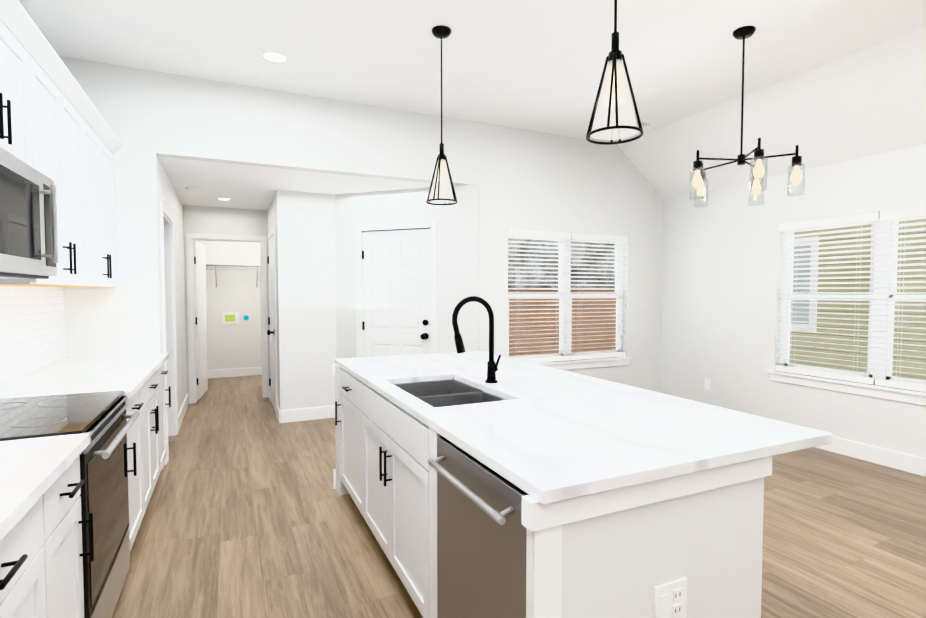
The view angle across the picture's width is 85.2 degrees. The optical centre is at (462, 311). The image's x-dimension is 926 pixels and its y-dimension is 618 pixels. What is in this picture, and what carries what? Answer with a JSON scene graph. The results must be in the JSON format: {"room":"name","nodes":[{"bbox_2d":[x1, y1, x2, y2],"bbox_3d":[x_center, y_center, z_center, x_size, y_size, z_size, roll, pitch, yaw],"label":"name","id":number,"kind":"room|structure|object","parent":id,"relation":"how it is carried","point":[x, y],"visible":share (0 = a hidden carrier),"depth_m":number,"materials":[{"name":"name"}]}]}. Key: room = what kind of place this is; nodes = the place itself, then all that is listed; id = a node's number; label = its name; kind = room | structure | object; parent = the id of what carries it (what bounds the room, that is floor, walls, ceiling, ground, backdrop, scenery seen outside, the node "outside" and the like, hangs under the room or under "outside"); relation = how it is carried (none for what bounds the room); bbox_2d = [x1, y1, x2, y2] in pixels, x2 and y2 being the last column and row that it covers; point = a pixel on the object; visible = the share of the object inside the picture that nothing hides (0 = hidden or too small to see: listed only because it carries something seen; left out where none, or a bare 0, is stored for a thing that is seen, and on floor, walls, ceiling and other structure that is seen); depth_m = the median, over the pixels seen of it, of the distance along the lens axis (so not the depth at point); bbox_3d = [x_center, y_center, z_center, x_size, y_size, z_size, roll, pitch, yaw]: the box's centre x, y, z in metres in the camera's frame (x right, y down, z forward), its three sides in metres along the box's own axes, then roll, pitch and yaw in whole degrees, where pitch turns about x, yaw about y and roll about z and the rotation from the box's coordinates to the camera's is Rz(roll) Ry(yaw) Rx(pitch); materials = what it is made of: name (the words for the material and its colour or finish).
{"room":"kitchen","nodes":[
{"label":"kitchen","id":0,"kind":"room"},
{"bbox_2d":[157,157,186,461],"bbox_3d":[-3.389,-0.067,5.992,0.120,2.440,4.500,-1,2,-25],"label":"wall","id":1,"kind":"structure","parent":0,"point":[168,197],"depth_m":5.36,"materials":[{"name":"white paint"}]},
{"bbox_2d":[160,201,177,460],"bbox_3d":[-2.664,0.160,4.440,0.156,2.105,0.930,-1,2,-25],"label":"door frame","id":2,"kind":"structure","parent":1,"relation":"attached to","point":[168,283],"depth_m":4.80,"materials":[{"name":"white paint"}]},
{"bbox_2d":[178,393,188,431],"bbox_3d":[-3.102,1.102,5.580,0.016,0.135,1.430,-1,2,-25],"label":"baseboard","id":3,"kind":"structure","parent":1,"relation":"attached to","point":[183,409],"depth_m":5.52,"materials":[{"name":"white paint"}]},
{"bbox_2d":[183,205,269,394],"bbox_3d":[-3.001,-0.084,6.437,0.960,2.440,0.120,-1,2,-25],"label":"wall","id":4,"kind":"structure","parent":0,"point":[216,220],"depth_m":6.31,"materials":[{"name":"white paint"}]},
{"bbox_2d":[194,241,207,399],"bbox_3d":[-3.497,0.108,6.688,0.133,2.020,0.799,-1,2,-25],"label":"laundry door","id":5,"kind":"structure","parent":4,"relation":"in","point":[200,317],"depth_m":6.62,"materials":[{"name":"white paint"}]},
{"bbox_2d":[186,233,268,403],"bbox_3d":[-2.992,0.084,6.437,0.920,2.105,0.138,-1,2,-25],"label":"door frame","id":6,"kind":"structure","parent":4,"relation":"attached to","point":[262,240],"depth_m":6.30,"materials":[{"name":"white paint"}]},
{"bbox_2d":[194,240,261,369],"bbox_3d":[-3.392,-0.160,8.404,2.150,2.440,0.120,-1,2,-25],"label":"wall","id":7,"kind":"structure","parent":0,"point":[231,346],"depth_m":8.18,"materials":[{"name":"white paint"}]},
{"bbox_2d":[205,264,259,286],"bbox_3d":[-3.293,-0.562,8.174,1.890,0.350,0.351,-1,2,-25],"label":"shelf","id":8,"kind":"object","parent":7,"relation":"attached to","point":[239,266],"visible":0.4,"depth_m":7.86,"materials":[{"name":"grey"}]},
{"bbox_2d":[208,367,261,377],"bbox_3d":[-3.364,0.994,8.386,1.910,0.135,0.016,-1,2,-25],"label":"baseboard","id":9,"kind":"structure","parent":7,"relation":"attached to","point":[236,372],"depth_m":8.21,"materials":[{"name":"white paint"}]},
{"bbox_2d":[222,312,248,323],"bbox_3d":[-3.699,0.108,8.197,0.390,0.200,0.013,-1,2,-25],"label":"box","id":10,"kind":"object","parent":7,"relation":"attached to","point":[230,317],"visible":1,"depth_m":8.16,"materials":[{"name":"white plastic"}]},
{"bbox_2d":[267,190,335,409],"bbox_3d":[-1.829,-0.074,6.182,0.950,2.440,1.570,-1,2,-25],"label":"wall","id":11,"kind":"structure","parent":0,"point":[303,223],"depth_m":5.39,"materials":[{"name":"white paint"}]},
{"bbox_2d":[267,235,275,411],"bbox_3d":[-2.290,0.136,5.944,0.090,2.022,0.804,-1,2,-25],"label":"door","id":12,"kind":"structure","parent":11,"relation":"in","point":[270,262],"depth_m":5.99,"materials":[{"name":"white paint"}]},
{"bbox_2d":[268,226,277,416],"bbox_3d":[-2.253,0.105,5.953,0.018,2.100,0.930,-1,2,-25],"label":"door frame","id":13,"kind":"structure","parent":11,"relation":"attached to","point":[271,232],"depth_m":5.55,"materials":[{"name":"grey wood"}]},
{"bbox_2d":[277,405,334,422],"bbox_3d":[-1.656,1.108,5.433,0.626,0.135,0.016,-1,2,-25],"label":"baseboard","id":14,"kind":"structure","parent":11,"relation":"attached to","point":[303,414],"depth_m":5.41,"materials":[{"name":"white paint"}]},
{"bbox_2d":[158,157,450,209],"bbox_3d":[-2.108,-1.353,6.638,3.030,0.080,4.680,-1,2,-25],"label":"ceiling","id":15,"kind":"structure","parent":0,"point":[248,187],"depth_m":4.91,"materials":[{"name":"white paint"}]},
{"bbox_2d":[185,187,197,191],"bbox_3d":[-2.760,-1.237,5.114,0.120,0.034,0.120,-1,2,-25],"label":"smoke detector","id":16,"kind":"object","parent":15,"relation":"attached to","point":[192,189],"visible":1,"depth_m":5.08,"materials":[{"name":"white plastic"}]},
{"bbox_2d":[59,56,662,469],"bbox_3d":[-0.272,-0.330,4.899,5.800,3.050,0.150,-1,2,-25],"label":"wall","id":17,"kind":"structure","parent":0,"point":[535,180],"depth_m":4.46,"materials":[{"name":"white paint"}]},
{"bbox_2d":[507,238,631,369],"bbox_3d":[1.158,-0.112,5.543,1.710,1.495,0.165,-1,2,-25],"label":"window","id":18,"kind":"structure","parent":17,"relation":"in","point":[587,363],"depth_m":5.57,"materials":[{"name":"white plastic"}]},
{"bbox_2d":[507,229,627,362],"bbox_3d":[1.166,-0.160,5.525,1.598,1.394,0.058,-1,2,-25],"label":"window blinds","id":19,"kind":"object","parent":18,"relation":"attached to","point":[565,236],"visible":0.92,"depth_m":5.50,"materials":[{"name":"white plastic"}]},
{"bbox_2d":[335,184,479,358],"bbox_3d":[-0.628,-0.040,5.304,1.686,2.440,0.120,1,2,20],"label":"wall","id":20,"kind":"structure","parent":0,"point":[458,252],"depth_m":5.09,"materials":[{"name":"white paint"}]},
{"bbox_2d":[355,221,436,357],"bbox_3d":[-0.686,0.129,5.322,0.940,2.100,0.138,1,2,20],"label":"door frame","id":21,"kind":"structure","parent":20,"relation":"attached to","point":[362,228],"depth_m":5.26,"materials":[{"name":"white paint"}]},
{"bbox_2d":[362,229,430,356],"bbox_3d":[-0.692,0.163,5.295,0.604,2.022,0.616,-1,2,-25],"label":"door","id":22,"kind":"structure","parent":20,"relation":"in","point":[396,292],"depth_m":5.28,"materials":[{"name":"white paint"}]},
{"bbox_2d":[18,0,925,141],"bbox_3d":[1.031,-1.756,1.008,5.230,0.100,8.200,-1,2,-25],"label":"ceiling","id":23,"kind":"structure","parent":0,"point":[534,65],"depth_m":3.41,"materials":[{"name":"white paint"}]},
{"bbox_2d":[261,50,288,62],"bbox_3d":[-1.335,-1.802,3.570,0.186,0.006,0.186,-1,2,-25],"label":"recessed light","id":24,"kind":"object","parent":23,"relation":"in","point":[274,56],"visible":1,"depth_m":3.56,"materials":[{"name":"white paint"}]},
{"bbox_2d":[426,25,456,204],"bbox_3d":[-0.137,-1.246,3.233,0.206,1.090,0.206,-1,2,-25],"label":"pendant light","id":25,"kind":"object","parent":23,"relation":"hanging from","point":[441,32],"visible":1,"depth_m":3.22,"materials":[{"name":"black metal"}]},
{"bbox_2d":[586,0,643,144],"bbox_3d":[0.562,-1.193,1.849,0.206,1.090,0.206,-1,2,-25],"label":"pendant light","id":26,"kind":"object","parent":23,"relation":"hanging from","point":[614,83],"visible":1,"depth_m":1.84,"materials":[{"name":"black metal"}]},
{"bbox_2d":[615,120,650,127],"bbox_3d":[1.685,-1.856,5.007,0.320,0.009,0.180,-1,2,-25],"label":"ceiling vent","id":27,"kind":"object","parent":23,"relation":"in","point":[643,124],"visible":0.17,"depth_m":4.99,"materials":[{"name":"white paint"}]},
{"bbox_2d":[689,26,804,207],"bbox_3d":[1.784,-1.257,3.264,0.663,1.071,0.635,-1,2,-25],"label":"chandelier","id":28,"kind":"object","parent":23,"relation":"hanging from","point":[744,33],"visible":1,"depth_m":3.19,"materials":[{"name":"black metal"}]},
{"bbox_2d":[112,375,925,617],"bbox_3d":[-0.089,1.314,3.144,7.600,0.100,12.900,-1,2,-25],"label":"floor","id":29,"kind":"structure","parent":0,"point":[250,512],"depth_m":2.87,"materials":[{"name":"brown wood"}]},
{"bbox_2d":[0,481,63,617],"bbox_3d":[-1.279,0.908,0.969,0.618,0.879,0.691,-1,2,-25],"label":"base cabinet","id":30,"kind":"object","parent":29,"relation":"on","point":[42,554],"depth_m":1.29,"materials":[{"name":"white wood"}]},
{"bbox_2d":[0,433,90,544],"bbox_3d":[-1.327,0.446,1.089,0.648,0.035,1.012,-1,2,-25],"label":"countertop","id":31,"kind":"structure","parent":30,"relation":"on","point":[29,467],"depth_m":1.35,"materials":[{"name":"white stone"}]},
{"bbox_2d":[0,390,139,617],"bbox_3d":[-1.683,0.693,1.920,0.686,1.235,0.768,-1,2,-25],"label":"range","id":32,"kind":"object","parent":29,"relation":"on","point":[100,417],"visible":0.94,"depth_m":1.94,"materials":[{"name":"silver metal"}]},
{"bbox_2d":[60,453,87,617],"bbox_3d":[-1.464,0.892,1.366,0.618,0.879,0.427,-1,2,-25],"label":"base cabinet","id":33,"kind":"object","parent":29,"relation":"on","point":[71,552],"depth_m":1.59,"materials":[{"name":"white wood"}]},
{"bbox_2d":[7,389,147,560],"bbox_3d":[-1.999,0.848,2.515,0.618,0.879,0.558,-1,2,-25],"label":"base cabinet","id":34,"kind":"object","parent":29,"relation":"on","point":[137,435],"depth_m":2.69,"materials":[{"name":"white wood"}]},
{"bbox_2d":[0,353,167,400],"bbox_3d":[-2.220,0.372,3.010,0.648,0.035,1.675,-1,2,-25],"label":"countertop","id":35,"kind":"structure","parent":34,"relation":"on","point":[130,373],"depth_m":2.80,"materials":[{"name":"white stone"}]},
{"bbox_2d":[144,369,163,503],"bbox_3d":[-2.247,0.827,3.048,0.618,0.879,0.861,-1,2,-25],"label":"base cabinet","id":36,"kind":"object","parent":29,"relation":"on","point":[152,390],"depth_m":3.31,"materials":[{"name":"white wood"}]},
{"bbox_2d":[160,361,167,460],"bbox_3d":[-2.482,0.808,3.554,0.618,0.879,0.498,-1,2,-25],"label":"base cabinet","id":37,"kind":"object","parent":29,"relation":"on","point":[162,367],"depth_m":3.85,"materials":[{"name":"white wood"}]},
{"bbox_2d":[332,360,771,617],"bbox_3d":[0.013,0.846,2.556,0.926,0.879,2.552,-1,2,-25],"label":"kitchen island","id":38,"kind":"object","parent":29,"relation":"on","point":[480,484],"depth_m":1.51,"materials":[{"name":"white wood"}]},
{"bbox_2d":[336,352,547,383],"bbox_3d":[-0.184,0.358,3.353,1.144,0.035,0.945,-1,2,-25],"label":"island countertop","id":39,"kind":"structure","parent":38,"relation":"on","point":[433,366],"depth_m":3.17,"materials":[{"name":"white stone"}]},
{"bbox_2d":[427,434,556,617],"bbox_3d":[0.054,0.890,1.555,0.156,0.868,0.602,-1,2,-25],"label":"dishwasher","id":40,"kind":"object","parent":38,"relation":"in","point":[482,538],"depth_m":1.51,"materials":[{"name":"silver metal"}]},
{"bbox_2d":[452,368,631,399],"bbox_3d":[0.396,0.384,2.694,0.649,0.035,0.740,-1,2,-25],"label":"island countertop","id":41,"kind":"structure","parent":38,"relation":"on","point":[510,382],"depth_m":2.61,"materials":[{"name":"white stone"}]},
{"bbox_2d":[451,296,501,383],"bbox_3d":[0.071,0.148,2.551,0.255,0.448,0.112,-1,2,-25],"label":"faucet","id":42,"kind":"object","parent":41,"relation":"on","point":[492,367],"depth_m":2.58,"materials":[{"name":"black metal"}]},
{"bbox_2d":[416,388,831,507],"bbox_3d":[0.518,0.416,1.844,1.144,0.035,0.905,-1,2,-25],"label":"island countertop","id":43,"kind":"structure","parent":38,"relation":"on","point":[563,446],"depth_m":1.63,"materials":[{"name":"white stone"}]},
{"bbox_2d":[653,577,686,617],"bbox_3d":[0.590,0.829,1.428,0.120,0.120,0.009,-1,2,-25],"label":"outlet","id":44,"kind":"object","parent":38,"relation":"attached to","point":[670,593],"depth_m":1.43,"materials":[{"name":"white plastic"}]},
{"bbox_2d":[617,27,925,199],"bbox_3d":[3.796,-1.475,2.307,0.870,0.803,8.200,-1,2,-25],"label":"ceiling","id":45,"kind":"structure","parent":0,"point":[868,102],"depth_m":4.14,"materials":[{"name":"white paint"}]},
{"bbox_2d":[660,144,925,458],"bbox_3d":[4.091,0.032,2.584,0.150,2.505,8.050,-1,2,-25],"label":"wall","id":46,"kind":"structure","parent":0,"point":[721,286],"depth_m":4.97,"materials":[{"name":"white paint"}]},
{"bbox_2d":[704,379,709,389],"bbox_3d":[2.667,0.795,5.494,0.005,0.115,0.070,-1,2,-25],"label":"outlet","id":47,"kind":"object","parent":46,"relation":"attached to","point":[707,384],"visible":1,"depth_m":5.49,"materials":[{"name":"white plastic"}]},
{"bbox_2d":[767,218,925,405],"bbox_3d":[3.368,-0.056,4.071,0.165,1.495,1.740,-1,2,-25],"label":"window","id":48,"kind":"structure","parent":46,"relation":"in","point":[903,395],"depth_m":4.13,"materials":[{"name":"white plastic"}]},
{"bbox_2d":[775,205,925,391],"bbox_3d":[3.351,-0.104,4.062,0.058,1.394,1.628,-1,2,-25],"label":"window blinds","id":49,"kind":"object","parent":48,"relation":"attached to","point":[902,214],"visible":1,"depth_m":4.20,"materials":[{"name":"white plastic"}]},
{"bbox_2d":[815,436,925,476],"bbox_3d":[4.047,1.220,2.527,0.016,0.135,7.900,-1,2,-25],"label":"baseboard","id":50,"kind":"structure","parent":46,"relation":"attached to","point":[892,459],"depth_m":4.03,"materials":[{"name":"white paint"}]},
{"bbox_3d":[-1.298,-0.144,0.053,0.150,3.050,8.020,-1,2,-25],"label":"wall","id":51,"kind":"structure","parent":0,"visible":0},
{"bbox_2d":[0,0,39,170],"bbox_3d":[-1.826,-0.858,1.728,0.323,0.603,0.770,-1,2,-25],"label":"upper cabinet","id":52,"kind":"object","parent":51,"relation":"attached to","point":[17,42],"depth_m":2.02,"materials":[{"name":"white wood"}]},
{"bbox_2d":[0,147,58,278],"bbox_3d":[-1.769,-0.336,1.774,0.448,0.428,0.762,-1,2,-25],"label":"over-the-range microwave","id":53,"kind":"object","parent":52,"relation":"attached to","point":[28,226],"visible":1,"depth_m":1.87,"materials":[{"name":"silver metal"}]},
{"bbox_2d":[0,286,65,382],"bbox_3d":[-2.025,0.129,1.811,0.003,0.540,4.000,-1,2,-25],"label":"tile backsplash","id":54,"kind":"structure","parent":51,"relation":"attached to","point":[32,328],"depth_m":2.99,"materials":[{"name":"white tile"}]},
{"bbox_2d":[0,32,91,286],"bbox_3d":[-2.172,-0.660,2.480,0.323,1.056,0.990,-1,2,-25],"label":"upper cabinet","id":55,"kind":"object","parent":51,"relation":"attached to","point":[55,127],"depth_m":2.58,"materials":[{"name":"white wood"}]},
{"bbox_2d":[88,108,116,287],"bbox_3d":[-2.525,-0.689,3.240,0.323,1.056,0.928,-1,2,-25],"label":"upper cabinet","id":56,"kind":"object","parent":51,"relation":"attached to","point":[102,147],"depth_m":3.34,"materials":[{"name":"white wood"}]},
{"label":"outside","id":57,"kind":"structure","parent":0,"visible":0},
{"bbox_2d":[508,236,615,355],"bbox_3d":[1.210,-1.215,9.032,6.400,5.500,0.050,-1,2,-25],"label":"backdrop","id":58,"kind":"structure","parent":57,"point":[547,344],"depth_m":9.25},
{"bbox_2d":[789,215,925,379],"bbox_3d":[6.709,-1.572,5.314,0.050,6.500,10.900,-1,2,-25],"label":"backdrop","id":59,"kind":"structure","parent":57,"point":[909,364],"depth_m":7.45,"materials":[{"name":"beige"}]}
]}

